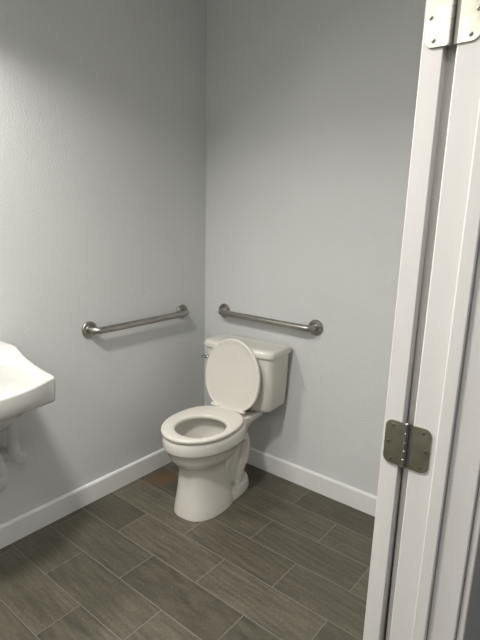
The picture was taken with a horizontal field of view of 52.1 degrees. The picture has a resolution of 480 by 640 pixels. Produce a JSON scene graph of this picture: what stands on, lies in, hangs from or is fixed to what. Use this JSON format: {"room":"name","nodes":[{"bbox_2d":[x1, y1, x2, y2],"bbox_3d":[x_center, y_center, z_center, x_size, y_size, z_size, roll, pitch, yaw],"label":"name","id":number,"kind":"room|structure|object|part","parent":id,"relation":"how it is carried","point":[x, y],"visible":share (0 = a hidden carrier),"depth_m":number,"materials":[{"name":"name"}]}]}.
{"room":"public restroom","nodes":[
{"label":"public restroom","id":0,"kind":"room"},
{"bbox_2d":[0,0,206,524],"bbox_3d":[-1.379,-0.178,1.519,0.120,2.530,3.800,11,16,38],"label":"wall","id":1,"kind":"structure","parent":0,"point":[103,102],"depth_m":2.29,"materials":[{"name":"paint"}]},
{"bbox_2d":[0,421,27,463],"bbox_3d":[-0.950,0.412,1.998,0.155,0.360,0.060,5,13,16],"label":"supply pipe","id":2,"kind":"object","parent":1,"relation":"attached to","point":[11,453],"visible":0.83,"depth_m":2.00,"materials":[{"name":"white plastic"}]},
{"bbox_3d":[-0.904,0.565,2.023,0.047,0.053,0.051,11,16,38],"label":"valve handle","id":3,"kind":"part","parent":2,"relation":"part of","materials":[{"name":"white plastic"}]},
{"bbox_2d":[0,341,55,431],"bbox_3d":[-0.951,0.277,1.688,0.477,0.248,0.504,11,16,38],"label":"sink","id":4,"kind":"object","parent":1,"relation":"attached to","point":[24,386],"visible":1,"depth_m":1.75,"materials":[{"name":"white ceramic"}]},
{"bbox_2d":[0,454,8,492],"bbox_3d":[-0.965,0.507,1.879,0.120,0.279,0.309,-7,15,-34],"label":"trap","id":5,"kind":"object","parent":4,"relation":"attached to","point":[4,476],"visible":1,"depth_m":1.87,"materials":[{"name":"white plastic"}]},
{"bbox_2d":[0,448,171,548],"bbox_3d":[-1.384,1.024,1.701,0.014,0.104,3.698,11,16,38],"label":"baseboard","id":6,"kind":"structure","parent":1,"relation":"attached to","point":[23,525],"depth_m":2.40,"materials":[{"name":"paint"}]},
{"bbox_2d":[82,304,188,337],"bbox_3d":[-0.495,0.004,2.531,0.074,0.080,0.689,11,16,38],"label":"grab bar","id":7,"kind":"object","parent":1,"relation":"attached to","point":[89,329],"visible":1,"depth_m":2.42,"materials":[{"name":"metal"}]},
{"bbox_2d":[0,462,374,639],"bbox_3d":[-0.156,1.365,0.758,3.420,0.100,3.900,11,16,38],"label":"floor","id":8,"kind":"structure","parent":0,"point":[286,560],"depth_m":2.02,"materials":[{"name":"brown tile"}]},
{"bbox_2d":[161,333,290,521],"bbox_3d":[-0.110,0.514,2.489,0.442,0.816,0.684,10,15,34],"label":"toilet","id":9,"kind":"object","parent":8,"relation":"on","point":[246,377],"visible":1,"depth_m":2.47,"materials":[{"name":"white ceramic"}]},
{"bbox_3d":[-0.185,0.504,2.387,0.349,0.020,0.437,10,15,34],"label":"seat","id":10,"kind":"part","parent":9,"relation":"part of","materials":[{"name":"plastic"}]},
{"bbox_3d":[-0.040,0.282,2.527,0.342,0.378,0.020,10,9,34],"label":"lid","id":11,"kind":"part","parent":9,"relation":"part of","materials":[{"name":"plastic"}]},
{"bbox_3d":[0.026,0.304,2.637,0.424,0.301,0.201,10,15,34],"label":"tank","id":12,"kind":"part","parent":9,"relation":"part of","materials":[{"name":"white ceramic"}]},
{"bbox_3d":[0.029,0.136,2.600,0.442,0.042,0.222,10,15,34],"label":"tank lid","id":13,"kind":"part","parent":9,"relation":"part of","materials":[{"name":"white ceramic"}]},
{"bbox_2d":[204,0,425,495],"bbox_3d":[1.113,-0.203,1.886,3.300,2.530,0.100,11,16,38],"label":"wall","id":14,"kind":"structure","parent":0,"point":[311,104],"depth_m":2.39,"materials":[{"name":"paint"}]},
{"bbox_2d":[218,304,322,334],"bbox_3d":[0.125,-0.004,2.626,0.684,0.080,0.074,11,16,38],"label":"grab bar","id":15,"kind":"object","parent":14,"relation":"attached to","point":[315,327],"visible":1,"depth_m":2.54,"materials":[{"name":"metal"}]},
{"bbox_2d":[247,447,376,516],"bbox_3d":[0.432,0.869,2.589,1.680,0.104,0.014,11,16,38],"label":"baseboard","id":16,"kind":"structure","parent":14,"relation":"attached to","point":[363,501],"depth_m":2.61,"materials":[{"name":"paint"}]},
{"bbox_2d":[469,572,479,639],"bbox_3d":[-0.001,0.106,0.375,0.115,2.530,3.700,11,16,38],"label":"wall","id":17,"kind":"structure","parent":0,"point":[475,625],"depth_m":1.08,"materials":[{"name":"paint"}]},
{"bbox_2d":[385,44,456,639],"bbox_3d":[0.028,0.277,0.568,0.024,2.115,1.088,11,16,38],"label":"trim","id":18,"kind":"structure","parent":17,"relation":"attached to","point":[451,51],"depth_m":0.87,"materials":[{"name":"paint"}]},
{"bbox_2d":[363,0,479,639],"bbox_3d":[0.597,0.172,1.275,0.092,2.014,0.920,12,16,37],"label":"door","id":19,"kind":"structure","parent":17,"relation":"in","point":[433,60],"depth_m":0.89,"materials":[{"name":"paint"}]},
{"bbox_3d":[0.313,0.238,0.925,0.087,0.093,0.008,12,16,37],"label":"door hinge","id":20,"kind":"part","parent":19,"relation":"part of","materials":[{"name":"silver metal"}]},
{"bbox_3d":[0.333,-0.477,0.763,0.087,0.093,0.008,12,16,37],"label":"door hinge","id":21,"kind":"part","parent":19,"relation":"part of","materials":[{"name":"silver metal"}]},
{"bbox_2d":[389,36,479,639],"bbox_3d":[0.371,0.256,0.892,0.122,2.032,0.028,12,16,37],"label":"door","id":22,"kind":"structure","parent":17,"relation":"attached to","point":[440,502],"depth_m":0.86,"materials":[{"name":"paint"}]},
{"bbox_2d":[456,482,479,639],"bbox_3d":[0.132,0.305,0.488,0.014,2.100,1.058,12,16,37],"label":"trim","id":23,"kind":"structure","parent":17,"relation":"attached to","point":[473,564],"depth_m":0.90,"materials":[{"name":"paint"}]}
]}

